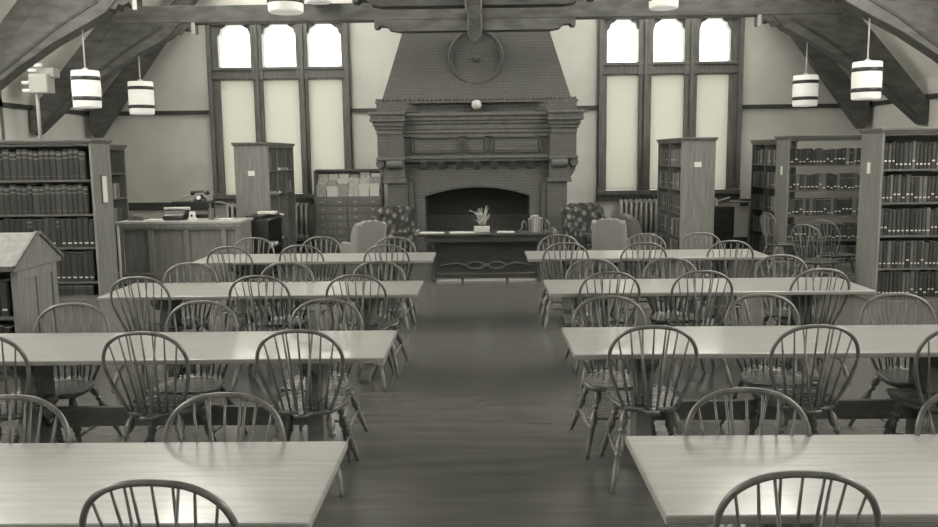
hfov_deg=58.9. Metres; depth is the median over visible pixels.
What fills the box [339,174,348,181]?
pamphlet
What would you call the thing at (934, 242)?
book
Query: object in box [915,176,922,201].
book
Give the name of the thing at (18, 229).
book
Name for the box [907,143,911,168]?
book
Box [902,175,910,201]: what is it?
book
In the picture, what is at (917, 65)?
ceiling
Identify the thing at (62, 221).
book
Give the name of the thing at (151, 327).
chair
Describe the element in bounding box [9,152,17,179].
book
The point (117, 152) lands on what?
bookcase
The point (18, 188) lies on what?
book
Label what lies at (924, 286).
book
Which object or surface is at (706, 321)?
chair
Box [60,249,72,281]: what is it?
book
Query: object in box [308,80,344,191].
blind
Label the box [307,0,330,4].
pendant lamp
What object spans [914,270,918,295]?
book
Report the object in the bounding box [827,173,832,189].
book
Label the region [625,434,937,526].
table
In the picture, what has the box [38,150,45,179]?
book
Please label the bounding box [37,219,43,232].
book
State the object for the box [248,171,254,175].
label card
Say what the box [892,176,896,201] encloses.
book
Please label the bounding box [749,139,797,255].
bookcase
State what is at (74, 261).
book
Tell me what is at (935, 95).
trim
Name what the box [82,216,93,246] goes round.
book
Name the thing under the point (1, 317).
shelf
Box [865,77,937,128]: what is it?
wall
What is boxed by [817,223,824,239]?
book
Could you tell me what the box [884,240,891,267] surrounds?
book
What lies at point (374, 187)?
pamphlet
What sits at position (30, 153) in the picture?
book
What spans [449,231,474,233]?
papers
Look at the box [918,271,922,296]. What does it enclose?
book
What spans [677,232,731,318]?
chair
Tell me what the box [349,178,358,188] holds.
pamphlet
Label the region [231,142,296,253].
bookcase
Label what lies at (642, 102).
window
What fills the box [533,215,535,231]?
book
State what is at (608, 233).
armchair
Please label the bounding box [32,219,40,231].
book
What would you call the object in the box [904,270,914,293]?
book
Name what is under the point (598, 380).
chair
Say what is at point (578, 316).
chair
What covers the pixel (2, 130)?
window
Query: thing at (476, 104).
ornament
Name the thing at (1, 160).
book
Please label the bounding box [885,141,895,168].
book
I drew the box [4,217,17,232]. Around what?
book
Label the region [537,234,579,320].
chair
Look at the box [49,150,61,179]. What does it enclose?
book
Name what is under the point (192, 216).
stand
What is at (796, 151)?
book
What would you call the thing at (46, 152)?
book
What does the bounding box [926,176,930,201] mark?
book
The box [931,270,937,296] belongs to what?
book
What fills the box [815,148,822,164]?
book
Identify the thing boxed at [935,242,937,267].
book
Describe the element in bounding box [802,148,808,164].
book
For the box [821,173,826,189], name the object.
book
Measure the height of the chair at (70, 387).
0.953 m
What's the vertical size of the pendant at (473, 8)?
0.790 m
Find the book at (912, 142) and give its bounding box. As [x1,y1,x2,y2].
[906,141,915,168]
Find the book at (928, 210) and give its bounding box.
[919,207,930,234]
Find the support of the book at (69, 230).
on the bookcase at (99, 149)
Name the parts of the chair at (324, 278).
seat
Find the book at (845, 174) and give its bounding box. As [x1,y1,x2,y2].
[839,173,847,189]
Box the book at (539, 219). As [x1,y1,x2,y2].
[538,217,540,231]
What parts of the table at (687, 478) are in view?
post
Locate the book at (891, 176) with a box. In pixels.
[883,175,893,201]
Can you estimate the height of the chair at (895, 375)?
0.953 m
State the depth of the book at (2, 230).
11.23 m
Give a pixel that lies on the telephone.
(199, 197)
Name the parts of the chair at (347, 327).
seat, leg, leg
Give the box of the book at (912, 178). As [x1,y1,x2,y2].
[909,177,913,201]
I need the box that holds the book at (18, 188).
[16,185,26,214]
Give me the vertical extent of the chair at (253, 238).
0.953 m
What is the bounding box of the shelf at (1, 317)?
[0,315,13,319]
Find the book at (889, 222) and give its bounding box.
[887,209,891,234]
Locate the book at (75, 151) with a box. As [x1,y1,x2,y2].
[73,149,85,179]
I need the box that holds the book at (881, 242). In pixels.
[878,241,882,267]
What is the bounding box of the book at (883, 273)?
[878,270,885,293]
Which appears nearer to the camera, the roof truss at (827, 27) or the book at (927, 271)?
the book at (927, 271)
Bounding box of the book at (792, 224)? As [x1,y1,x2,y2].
[788,223,794,239]
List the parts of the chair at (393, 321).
seat, leg, leg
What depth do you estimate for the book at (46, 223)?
11.22 m
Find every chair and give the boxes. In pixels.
[0,336,65,442]
[0,394,71,442]
[12,303,122,442]
[79,479,239,526]
[101,331,216,442]
[110,276,193,391]
[145,300,247,439]
[151,262,217,377]
[162,392,285,441]
[206,246,263,329]
[226,237,276,323]
[228,275,298,391]
[252,262,314,377]
[255,329,358,497]
[279,245,329,330]
[279,298,367,461]
[297,236,343,322]
[325,274,394,390]
[345,261,407,376]
[363,244,412,331]
[373,236,416,323]
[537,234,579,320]
[542,242,588,329]
[564,258,628,374]
[570,296,657,459]
[573,271,640,387]
[599,325,698,493]
[616,242,666,325]
[623,233,669,320]
[642,257,705,372]
[660,270,732,386]
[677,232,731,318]
[684,387,811,526]
[698,240,753,325]
[712,470,881,526]
[719,293,817,432]
[749,324,859,434]
[752,212,802,273]
[754,254,824,367]
[766,268,850,382]
[791,224,840,277]
[809,220,855,276]
[848,293,936,434]
[883,330,937,434]
[914,394,937,435]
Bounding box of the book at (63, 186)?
[61,184,74,213]
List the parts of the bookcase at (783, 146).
panel, cornice, shelf, shelf, shelf, shelf, rail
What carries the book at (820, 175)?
on the bookcase at (783, 146)
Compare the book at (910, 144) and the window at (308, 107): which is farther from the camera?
the window at (308, 107)
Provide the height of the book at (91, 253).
0.420 m
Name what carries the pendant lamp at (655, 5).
hanging from the roof truss at (31, 30)
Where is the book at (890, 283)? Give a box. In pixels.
[882,270,892,296]
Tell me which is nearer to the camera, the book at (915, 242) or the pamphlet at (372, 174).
the book at (915, 242)
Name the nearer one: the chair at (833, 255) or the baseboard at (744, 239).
the chair at (833, 255)
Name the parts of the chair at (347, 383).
seat, leg, leg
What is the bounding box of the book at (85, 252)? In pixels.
[82,249,92,280]
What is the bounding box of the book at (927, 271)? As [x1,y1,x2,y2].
[921,270,930,296]
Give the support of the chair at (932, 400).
on the floor
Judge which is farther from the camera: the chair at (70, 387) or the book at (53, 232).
the book at (53, 232)
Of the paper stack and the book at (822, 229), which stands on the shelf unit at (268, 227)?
the paper stack
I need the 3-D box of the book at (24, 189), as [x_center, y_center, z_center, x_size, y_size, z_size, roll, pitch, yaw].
[-5.982,-0.860,11.297,0.075,0.372,0.240,-1,7,1]
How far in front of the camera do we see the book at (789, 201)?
13.68 m
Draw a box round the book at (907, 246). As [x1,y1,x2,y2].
[904,241,909,267]
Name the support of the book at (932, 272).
on the bookcase at (870, 203)
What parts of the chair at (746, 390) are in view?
seat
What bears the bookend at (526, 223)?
on the console desk at (492, 251)
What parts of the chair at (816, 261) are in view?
leg, seat, leg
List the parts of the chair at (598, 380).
leg, leg, seat, leg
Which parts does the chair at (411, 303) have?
leg, leg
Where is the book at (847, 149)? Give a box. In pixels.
[841,148,849,164]
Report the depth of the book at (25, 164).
11.12 m
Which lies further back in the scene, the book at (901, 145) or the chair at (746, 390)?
the book at (901, 145)
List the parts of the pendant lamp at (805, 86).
lamp shade, chain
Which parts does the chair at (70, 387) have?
leg, seat, leg, leg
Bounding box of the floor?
[0,244,937,526]
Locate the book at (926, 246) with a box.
[923,242,928,267]
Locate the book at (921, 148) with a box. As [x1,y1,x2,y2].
[918,142,923,168]
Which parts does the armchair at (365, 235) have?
backrest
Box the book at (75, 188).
[72,185,78,213]
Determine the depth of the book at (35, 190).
11.18 m
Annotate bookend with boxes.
[519,220,527,231]
[543,220,551,231]
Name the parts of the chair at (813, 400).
leg, leg, seat, leg, leg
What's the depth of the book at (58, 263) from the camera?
11.30 m
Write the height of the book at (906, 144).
0.322 m
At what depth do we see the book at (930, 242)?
10.35 m
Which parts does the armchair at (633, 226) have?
backrest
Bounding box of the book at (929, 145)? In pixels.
[924,142,931,168]
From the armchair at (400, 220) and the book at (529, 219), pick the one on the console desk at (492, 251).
the book at (529, 219)
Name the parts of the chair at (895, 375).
leg, seat, leg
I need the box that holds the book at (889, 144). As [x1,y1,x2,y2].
[887,143,891,168]
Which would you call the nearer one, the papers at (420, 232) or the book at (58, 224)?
the book at (58, 224)
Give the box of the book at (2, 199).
[0,186,8,214]
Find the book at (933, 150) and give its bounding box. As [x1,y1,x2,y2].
[930,142,936,168]
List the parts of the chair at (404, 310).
leg, leg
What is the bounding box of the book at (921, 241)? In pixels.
[913,239,924,267]
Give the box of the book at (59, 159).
[56,151,63,179]
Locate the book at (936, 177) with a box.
[934,176,937,201]
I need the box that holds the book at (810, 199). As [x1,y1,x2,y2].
[808,198,812,214]
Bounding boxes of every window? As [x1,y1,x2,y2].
[0,91,4,139]
[205,23,351,204]
[596,17,744,200]
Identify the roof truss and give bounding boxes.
[0,0,937,90]
[30,0,929,135]
[89,0,869,137]
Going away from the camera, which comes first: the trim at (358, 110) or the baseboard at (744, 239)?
the trim at (358, 110)
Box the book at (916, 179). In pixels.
[911,176,918,201]
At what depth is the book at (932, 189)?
10.25 m
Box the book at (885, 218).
[881,207,887,234]
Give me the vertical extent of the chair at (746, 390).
0.953 m
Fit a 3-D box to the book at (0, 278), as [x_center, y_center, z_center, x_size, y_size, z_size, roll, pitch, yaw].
[-4.197,0.300,7.448,0.084,0.316,0.200,-1,7,1]
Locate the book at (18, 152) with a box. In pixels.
[16,150,23,179]
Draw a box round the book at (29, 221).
[26,218,40,231]
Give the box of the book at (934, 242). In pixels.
[931,241,936,267]
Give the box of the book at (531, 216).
[531,216,532,231]
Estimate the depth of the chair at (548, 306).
9.03 m
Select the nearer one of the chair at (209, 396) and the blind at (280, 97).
the chair at (209, 396)
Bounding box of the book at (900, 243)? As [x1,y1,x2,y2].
[895,241,901,267]
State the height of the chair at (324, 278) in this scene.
0.953 m
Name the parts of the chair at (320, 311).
leg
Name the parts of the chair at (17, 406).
leg, seat, leg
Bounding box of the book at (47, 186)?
[45,184,57,213]
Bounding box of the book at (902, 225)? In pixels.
[894,208,905,234]
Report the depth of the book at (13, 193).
11.18 m
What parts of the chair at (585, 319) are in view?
leg, seat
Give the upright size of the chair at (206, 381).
0.953 m
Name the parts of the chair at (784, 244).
leg, leg, seat, leg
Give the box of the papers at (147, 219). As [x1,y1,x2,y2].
[143,219,163,220]
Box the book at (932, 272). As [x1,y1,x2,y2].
[929,271,934,296]
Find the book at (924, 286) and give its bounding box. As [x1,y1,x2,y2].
[919,270,926,296]
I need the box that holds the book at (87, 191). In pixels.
[83,186,92,213]
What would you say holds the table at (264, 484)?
on the floor
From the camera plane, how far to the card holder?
12.69 m
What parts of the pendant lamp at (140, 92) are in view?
chain, lamp shade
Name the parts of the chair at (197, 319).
seat, leg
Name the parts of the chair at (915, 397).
leg, seat, leg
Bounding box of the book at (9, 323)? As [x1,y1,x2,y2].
[0,322,13,332]
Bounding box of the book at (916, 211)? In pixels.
[913,210,917,234]
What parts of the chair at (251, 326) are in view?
leg, leg, seat, leg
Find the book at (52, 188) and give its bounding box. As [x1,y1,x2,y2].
[50,185,56,213]
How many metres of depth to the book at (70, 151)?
11.11 m
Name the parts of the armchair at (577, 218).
seat frame, backrest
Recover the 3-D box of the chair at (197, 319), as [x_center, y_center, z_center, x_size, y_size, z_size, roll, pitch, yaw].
[-2.539,0.490,7.451,0.509,0.953,0.606,-1,7,-2]
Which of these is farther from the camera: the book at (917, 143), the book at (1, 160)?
the book at (1, 160)
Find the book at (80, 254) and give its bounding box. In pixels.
[77,252,84,281]
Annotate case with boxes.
[0,231,63,332]
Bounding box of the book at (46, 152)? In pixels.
[43,150,50,179]
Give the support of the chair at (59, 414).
on the floor
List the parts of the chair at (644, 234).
seat, leg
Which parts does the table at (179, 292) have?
post, post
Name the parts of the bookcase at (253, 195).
panel, cornice, rail, panel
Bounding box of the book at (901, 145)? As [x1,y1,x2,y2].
[898,143,903,168]
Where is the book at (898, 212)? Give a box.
[892,209,900,234]
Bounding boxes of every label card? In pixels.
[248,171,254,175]
[694,162,701,166]
[867,162,870,173]
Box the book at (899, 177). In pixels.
[894,175,901,201]
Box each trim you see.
[2,102,89,115]
[118,110,208,115]
[128,202,212,210]
[350,106,598,112]
[740,198,829,205]
[742,104,840,108]
[868,93,937,105]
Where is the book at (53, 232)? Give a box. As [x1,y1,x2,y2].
[49,217,63,246]
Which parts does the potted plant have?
pot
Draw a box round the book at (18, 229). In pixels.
[15,218,27,232]
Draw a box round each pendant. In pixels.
[465,0,481,22]
[467,10,481,44]
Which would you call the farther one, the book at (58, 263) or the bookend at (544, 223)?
the bookend at (544, 223)
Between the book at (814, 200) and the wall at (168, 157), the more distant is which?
the wall at (168, 157)
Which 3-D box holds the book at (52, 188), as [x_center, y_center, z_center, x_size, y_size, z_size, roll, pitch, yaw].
[-5.600,-0.870,11.290,0.067,0.384,0.240,-1,7,1]
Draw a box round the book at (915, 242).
[906,239,916,267]
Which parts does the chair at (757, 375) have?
leg, seat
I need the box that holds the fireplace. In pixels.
[368,32,584,252]
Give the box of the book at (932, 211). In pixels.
[929,209,933,234]
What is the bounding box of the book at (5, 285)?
[0,278,13,315]
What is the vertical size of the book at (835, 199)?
0.270 m
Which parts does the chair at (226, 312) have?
leg, leg, leg, leg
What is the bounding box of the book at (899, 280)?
[897,271,901,296]
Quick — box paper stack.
[257,211,277,213]
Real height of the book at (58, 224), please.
0.384 m
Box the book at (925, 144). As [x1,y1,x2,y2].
[923,143,927,168]
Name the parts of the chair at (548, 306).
leg, leg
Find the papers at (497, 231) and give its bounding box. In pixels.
[497,231,513,232]
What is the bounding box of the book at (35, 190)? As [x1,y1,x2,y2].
[32,186,41,213]
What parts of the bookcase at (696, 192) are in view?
panel, rail, cornice, panel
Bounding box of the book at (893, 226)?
[891,210,896,234]
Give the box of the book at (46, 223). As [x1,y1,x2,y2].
[43,217,51,239]
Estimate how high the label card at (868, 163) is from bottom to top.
0.140 m
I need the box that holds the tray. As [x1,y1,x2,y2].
[128,213,148,220]
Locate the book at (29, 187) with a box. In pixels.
[27,184,40,214]
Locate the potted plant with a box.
[470,207,490,232]
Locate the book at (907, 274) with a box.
[899,270,909,296]
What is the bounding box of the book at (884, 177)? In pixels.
[882,176,885,201]
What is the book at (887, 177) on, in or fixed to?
on the bookcase at (870, 203)
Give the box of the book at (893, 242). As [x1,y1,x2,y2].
[888,240,894,267]
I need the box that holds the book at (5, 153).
[2,150,15,180]
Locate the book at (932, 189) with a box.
[930,176,934,201]
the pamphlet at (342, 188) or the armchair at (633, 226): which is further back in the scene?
the pamphlet at (342, 188)
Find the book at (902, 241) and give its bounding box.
[895,240,905,267]
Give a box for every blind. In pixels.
[220,81,255,192]
[263,80,302,191]
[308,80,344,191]
[606,76,638,188]
[650,75,683,187]
[696,75,728,187]
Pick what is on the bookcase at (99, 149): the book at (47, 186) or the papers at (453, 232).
the book at (47, 186)
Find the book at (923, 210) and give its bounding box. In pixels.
[918,208,925,234]
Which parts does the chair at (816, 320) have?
leg, seat, leg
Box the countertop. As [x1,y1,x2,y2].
[115,218,252,224]
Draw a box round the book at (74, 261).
[71,250,83,281]
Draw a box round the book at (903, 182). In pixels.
[900,177,905,201]
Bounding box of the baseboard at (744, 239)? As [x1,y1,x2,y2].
[297,237,856,248]
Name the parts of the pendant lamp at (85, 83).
chain, lamp shade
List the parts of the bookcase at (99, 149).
rail, shelf, panel, shelf, cornice, shelf, shelf, shelf, panel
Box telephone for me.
[179,190,209,200]
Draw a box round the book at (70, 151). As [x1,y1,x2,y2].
[68,149,74,179]
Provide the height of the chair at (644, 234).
0.953 m
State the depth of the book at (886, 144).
10.20 m
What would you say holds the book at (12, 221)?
on the bookcase at (99, 149)
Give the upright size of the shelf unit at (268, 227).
0.955 m
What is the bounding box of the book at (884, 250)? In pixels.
[880,240,886,267]
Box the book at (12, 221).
[9,218,21,232]
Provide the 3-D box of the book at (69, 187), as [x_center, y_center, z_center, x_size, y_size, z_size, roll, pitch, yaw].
[-5.366,-0.872,11.286,0.075,0.384,0.240,-1,7,1]
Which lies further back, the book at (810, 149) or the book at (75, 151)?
the book at (810, 149)
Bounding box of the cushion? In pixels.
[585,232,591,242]
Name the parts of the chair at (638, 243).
leg, leg, leg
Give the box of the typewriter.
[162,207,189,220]
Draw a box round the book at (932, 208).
[927,207,937,234]
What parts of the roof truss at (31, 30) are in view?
brace moulding, corbel plate, brace moulding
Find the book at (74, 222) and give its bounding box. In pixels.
[72,219,78,246]
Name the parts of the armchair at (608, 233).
backrest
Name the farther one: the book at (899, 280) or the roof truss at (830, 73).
the roof truss at (830, 73)
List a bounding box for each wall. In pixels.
[1,87,91,139]
[90,0,861,240]
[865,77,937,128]
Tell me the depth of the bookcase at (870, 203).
10.43 m
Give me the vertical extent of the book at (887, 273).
0.312 m
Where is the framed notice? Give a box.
[100,174,108,203]
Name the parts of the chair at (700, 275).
seat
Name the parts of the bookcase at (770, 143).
panel, rail, cornice, panel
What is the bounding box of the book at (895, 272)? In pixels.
[892,270,897,296]
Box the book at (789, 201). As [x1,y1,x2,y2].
[788,199,790,214]
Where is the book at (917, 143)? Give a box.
[915,142,919,168]
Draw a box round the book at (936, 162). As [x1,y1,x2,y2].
[935,143,937,168]
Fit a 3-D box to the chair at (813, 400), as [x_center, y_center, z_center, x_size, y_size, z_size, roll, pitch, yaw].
[1.938,0.780,4.860,0.509,0.953,0.606,-1,7,0]
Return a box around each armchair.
[341,220,386,273]
[374,205,415,263]
[561,202,605,264]
[591,218,629,272]
[611,213,658,266]
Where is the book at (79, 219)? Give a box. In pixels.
[77,216,88,246]
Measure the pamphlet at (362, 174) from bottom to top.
0.199 m
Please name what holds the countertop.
on the desk at (150, 249)
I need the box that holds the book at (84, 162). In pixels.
[79,151,90,179]
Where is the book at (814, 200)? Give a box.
[812,198,815,214]
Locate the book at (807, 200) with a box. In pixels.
[802,198,808,214]
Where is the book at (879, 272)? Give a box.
[877,271,881,294]
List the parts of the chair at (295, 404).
leg, leg, seat, leg, leg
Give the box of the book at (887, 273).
[879,270,888,292]
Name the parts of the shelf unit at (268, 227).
panel, shelf, panel, shelf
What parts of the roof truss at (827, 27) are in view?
brace moulding, corbel plate, brace moulding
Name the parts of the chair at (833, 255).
seat, leg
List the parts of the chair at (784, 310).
leg, seat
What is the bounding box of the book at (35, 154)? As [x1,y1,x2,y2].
[33,152,39,179]
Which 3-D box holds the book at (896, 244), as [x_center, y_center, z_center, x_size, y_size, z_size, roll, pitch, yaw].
[5.339,-0.113,10.455,0.041,0.312,0.200,-1,7,1]
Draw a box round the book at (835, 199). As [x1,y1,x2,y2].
[830,198,837,214]
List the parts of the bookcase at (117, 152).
cornice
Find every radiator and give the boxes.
[210,201,310,249]
[618,197,749,244]
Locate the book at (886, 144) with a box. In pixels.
[883,143,887,168]
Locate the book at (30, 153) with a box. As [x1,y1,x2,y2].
[28,151,37,179]
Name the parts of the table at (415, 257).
post, post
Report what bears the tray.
on the desk at (150, 249)
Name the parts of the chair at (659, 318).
seat, leg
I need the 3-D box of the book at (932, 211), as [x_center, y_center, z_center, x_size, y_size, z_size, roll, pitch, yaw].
[5.751,-0.523,10.394,0.041,0.312,0.200,-1,7,1]
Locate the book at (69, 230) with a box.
[65,218,76,246]
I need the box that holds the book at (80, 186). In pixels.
[77,184,89,213]
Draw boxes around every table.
[0,330,396,442]
[0,441,347,526]
[97,281,422,383]
[193,252,435,329]
[525,249,771,325]
[543,277,875,379]
[561,325,937,439]
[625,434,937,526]
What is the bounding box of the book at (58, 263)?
[56,261,61,281]
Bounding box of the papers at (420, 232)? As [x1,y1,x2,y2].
[419,232,443,233]
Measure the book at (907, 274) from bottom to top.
0.312 m
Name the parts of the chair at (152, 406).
leg, leg, seat, leg, leg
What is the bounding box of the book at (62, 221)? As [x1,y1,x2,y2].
[60,218,68,246]
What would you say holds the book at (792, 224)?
on the bookcase at (783, 146)
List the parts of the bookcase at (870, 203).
panel, cornice, shelf, shelf, shelf, panel, shelf, shelf, rail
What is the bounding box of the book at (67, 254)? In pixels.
[65,250,76,281]
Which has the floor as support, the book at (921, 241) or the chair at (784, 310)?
the chair at (784, 310)
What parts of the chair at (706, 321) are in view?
leg, seat, leg, leg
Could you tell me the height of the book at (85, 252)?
0.420 m
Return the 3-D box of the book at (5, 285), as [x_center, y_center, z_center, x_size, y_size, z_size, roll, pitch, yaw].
[-4.116,0.299,7.446,0.075,0.316,0.200,-1,7,1]
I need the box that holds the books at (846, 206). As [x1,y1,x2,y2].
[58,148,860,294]
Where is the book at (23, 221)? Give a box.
[21,218,32,232]
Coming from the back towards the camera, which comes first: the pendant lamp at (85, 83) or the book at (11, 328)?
the pendant lamp at (85, 83)
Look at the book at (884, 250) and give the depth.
10.36 m
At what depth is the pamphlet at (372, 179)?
16.11 m
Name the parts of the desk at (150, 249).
moulding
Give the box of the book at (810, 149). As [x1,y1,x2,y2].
[809,148,812,164]
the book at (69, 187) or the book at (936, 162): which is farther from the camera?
the book at (69, 187)
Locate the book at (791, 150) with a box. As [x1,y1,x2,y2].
[790,149,793,164]
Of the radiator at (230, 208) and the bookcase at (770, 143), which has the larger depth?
the radiator at (230, 208)
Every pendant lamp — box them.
[70,30,101,108]
[127,57,154,114]
[267,0,303,14]
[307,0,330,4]
[648,0,678,10]
[792,43,818,106]
[850,18,882,99]
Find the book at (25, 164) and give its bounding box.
[21,149,35,179]
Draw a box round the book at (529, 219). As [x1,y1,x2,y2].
[528,218,530,231]
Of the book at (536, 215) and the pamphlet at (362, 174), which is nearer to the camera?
the book at (536, 215)
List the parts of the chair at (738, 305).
leg, leg, leg, leg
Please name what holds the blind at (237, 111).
attached to the window at (308, 107)
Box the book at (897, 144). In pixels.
[894,143,898,168]
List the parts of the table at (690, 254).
post, post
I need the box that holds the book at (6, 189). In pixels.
[4,187,11,214]
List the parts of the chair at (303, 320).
leg, seat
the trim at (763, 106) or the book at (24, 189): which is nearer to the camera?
the book at (24, 189)
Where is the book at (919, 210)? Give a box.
[911,208,921,234]
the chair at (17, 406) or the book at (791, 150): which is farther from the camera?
the book at (791, 150)
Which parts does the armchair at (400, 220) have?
backrest, seat frame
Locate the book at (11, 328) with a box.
[3,324,14,332]
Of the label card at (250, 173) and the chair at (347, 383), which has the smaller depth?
the chair at (347, 383)
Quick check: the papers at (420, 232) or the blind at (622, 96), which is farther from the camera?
the blind at (622, 96)
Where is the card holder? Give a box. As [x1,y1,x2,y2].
[208,208,213,219]
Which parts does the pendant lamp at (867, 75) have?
lamp shade, chain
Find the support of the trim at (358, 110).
attached to the wall at (168, 157)
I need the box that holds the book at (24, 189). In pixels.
[21,187,28,214]
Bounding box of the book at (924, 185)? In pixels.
[920,176,927,201]
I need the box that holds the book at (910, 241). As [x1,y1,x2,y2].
[903,239,913,267]
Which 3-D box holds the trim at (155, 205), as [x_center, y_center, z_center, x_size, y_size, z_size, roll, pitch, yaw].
[-6.469,-1.174,17.073,2.420,0.160,0.040,-1,7,1]
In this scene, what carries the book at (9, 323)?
on the case
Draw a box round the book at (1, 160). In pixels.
[0,152,3,180]
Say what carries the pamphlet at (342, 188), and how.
in the tall cabinet at (334, 217)
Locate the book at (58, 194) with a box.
[55,185,62,213]
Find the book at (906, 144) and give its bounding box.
[903,142,908,168]
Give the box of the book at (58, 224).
[56,218,63,246]
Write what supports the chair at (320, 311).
on the floor
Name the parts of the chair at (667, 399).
leg, leg, seat, leg, leg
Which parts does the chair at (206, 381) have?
seat, leg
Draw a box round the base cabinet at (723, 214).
[713,205,733,248]
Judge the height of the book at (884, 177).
0.322 m
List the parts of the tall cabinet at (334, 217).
drawer, drawer, drawer, drawer, drawer, drawer, drawer, drawer, drawer, drawer, drawer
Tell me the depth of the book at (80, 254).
11.29 m
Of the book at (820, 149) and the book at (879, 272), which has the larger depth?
the book at (820, 149)
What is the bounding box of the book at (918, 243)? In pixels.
[916,241,920,267]
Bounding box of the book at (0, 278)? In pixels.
[0,278,7,315]
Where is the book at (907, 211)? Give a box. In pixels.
[900,208,909,234]
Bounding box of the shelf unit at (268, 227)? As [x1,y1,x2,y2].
[243,213,283,275]
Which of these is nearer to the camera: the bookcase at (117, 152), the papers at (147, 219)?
the papers at (147, 219)
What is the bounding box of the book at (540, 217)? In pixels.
[540,217,542,231]
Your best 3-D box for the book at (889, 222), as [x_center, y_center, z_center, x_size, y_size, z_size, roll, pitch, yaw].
[5.229,-0.523,10.402,0.050,0.322,0.200,-1,7,1]
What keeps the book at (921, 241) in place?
on the bookcase at (870, 203)
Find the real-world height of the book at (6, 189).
0.372 m
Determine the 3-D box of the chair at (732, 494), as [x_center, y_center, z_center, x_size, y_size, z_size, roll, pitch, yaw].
[1.020,1.066,2.767,0.509,0.953,0.606,0,8,3]
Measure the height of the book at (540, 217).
0.210 m
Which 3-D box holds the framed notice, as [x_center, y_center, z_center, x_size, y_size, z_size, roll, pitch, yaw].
[-5.013,-1.021,11.417,0.016,0.400,0.170,-1,7,1]
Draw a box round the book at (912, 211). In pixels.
[905,208,914,234]
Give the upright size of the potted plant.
0.410 m
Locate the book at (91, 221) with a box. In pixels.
[89,219,95,246]
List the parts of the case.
panel, panel, gable moulding, panel frame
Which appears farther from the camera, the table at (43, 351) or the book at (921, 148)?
the book at (921, 148)
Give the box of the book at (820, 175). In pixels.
[815,173,821,189]
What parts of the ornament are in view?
globe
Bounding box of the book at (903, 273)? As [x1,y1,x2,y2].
[898,270,905,296]
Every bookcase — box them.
[0,139,118,298]
[109,145,128,273]
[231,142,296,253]
[656,137,717,262]
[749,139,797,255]
[773,135,861,265]
[855,127,937,301]
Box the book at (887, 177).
[885,176,889,201]
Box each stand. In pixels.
[172,200,215,217]
[187,212,197,219]
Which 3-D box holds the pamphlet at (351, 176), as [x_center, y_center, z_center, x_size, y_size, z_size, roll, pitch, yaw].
[-2.238,-1.665,16.253,0.187,0.152,0.010,-1,7,1]
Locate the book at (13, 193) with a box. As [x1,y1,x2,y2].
[9,184,24,214]
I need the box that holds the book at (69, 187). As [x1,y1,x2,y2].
[67,185,73,213]
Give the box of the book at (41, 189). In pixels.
[39,186,46,213]
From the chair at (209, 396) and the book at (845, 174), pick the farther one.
the book at (845, 174)
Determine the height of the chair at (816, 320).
0.953 m
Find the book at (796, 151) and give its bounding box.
[794,149,798,164]
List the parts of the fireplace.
frieze panel, frieze panel moulding, mantel cornice, moulding, arch moulding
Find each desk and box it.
[115,218,252,283]
[414,227,557,281]
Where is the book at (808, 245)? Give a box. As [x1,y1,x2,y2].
[808,245,815,257]
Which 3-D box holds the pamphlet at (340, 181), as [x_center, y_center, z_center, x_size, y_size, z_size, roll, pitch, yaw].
[-2.449,-1.547,16.140,0.186,0.211,0.010,-1,7,1]
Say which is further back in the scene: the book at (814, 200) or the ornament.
the ornament
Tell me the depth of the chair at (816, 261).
10.91 m
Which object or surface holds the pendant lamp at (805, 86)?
hanging from the roof truss at (827, 27)
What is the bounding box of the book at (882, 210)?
[880,209,883,234]
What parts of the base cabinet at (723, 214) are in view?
door, door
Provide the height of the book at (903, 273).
0.312 m
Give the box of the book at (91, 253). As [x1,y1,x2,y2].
[88,249,97,280]
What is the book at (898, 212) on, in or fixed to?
on the bookcase at (870, 203)
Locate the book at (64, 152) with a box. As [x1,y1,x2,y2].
[62,150,69,179]
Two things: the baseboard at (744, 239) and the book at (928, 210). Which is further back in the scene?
the baseboard at (744, 239)
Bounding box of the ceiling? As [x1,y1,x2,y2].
[0,0,937,88]
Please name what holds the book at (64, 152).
on the bookcase at (99, 149)
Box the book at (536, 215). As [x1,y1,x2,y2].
[536,215,537,231]
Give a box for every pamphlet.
[316,185,325,196]
[317,180,326,189]
[318,174,327,182]
[327,186,337,196]
[328,180,336,185]
[329,174,337,182]
[337,184,347,196]
[338,178,347,183]
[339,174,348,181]
[348,186,357,195]
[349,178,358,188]
[350,174,359,181]
[359,183,368,195]
[360,172,369,181]
[360,178,369,188]
[369,183,378,195]
[370,177,379,188]
[371,173,379,176]
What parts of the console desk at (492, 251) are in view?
leg, footboard, footboard, panel, footboard, leg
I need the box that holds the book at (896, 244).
[894,242,898,267]
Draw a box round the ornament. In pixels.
[463,100,489,111]
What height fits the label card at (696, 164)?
0.085 m
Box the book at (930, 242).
[922,239,932,267]
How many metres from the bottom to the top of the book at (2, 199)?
0.384 m
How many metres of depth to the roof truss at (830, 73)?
16.32 m
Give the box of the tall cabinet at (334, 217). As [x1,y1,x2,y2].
[313,169,384,252]
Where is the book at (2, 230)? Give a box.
[0,220,4,232]
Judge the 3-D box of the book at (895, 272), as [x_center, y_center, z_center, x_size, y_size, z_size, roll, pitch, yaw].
[5.346,0.243,10.501,0.056,0.335,0.200,-1,7,1]

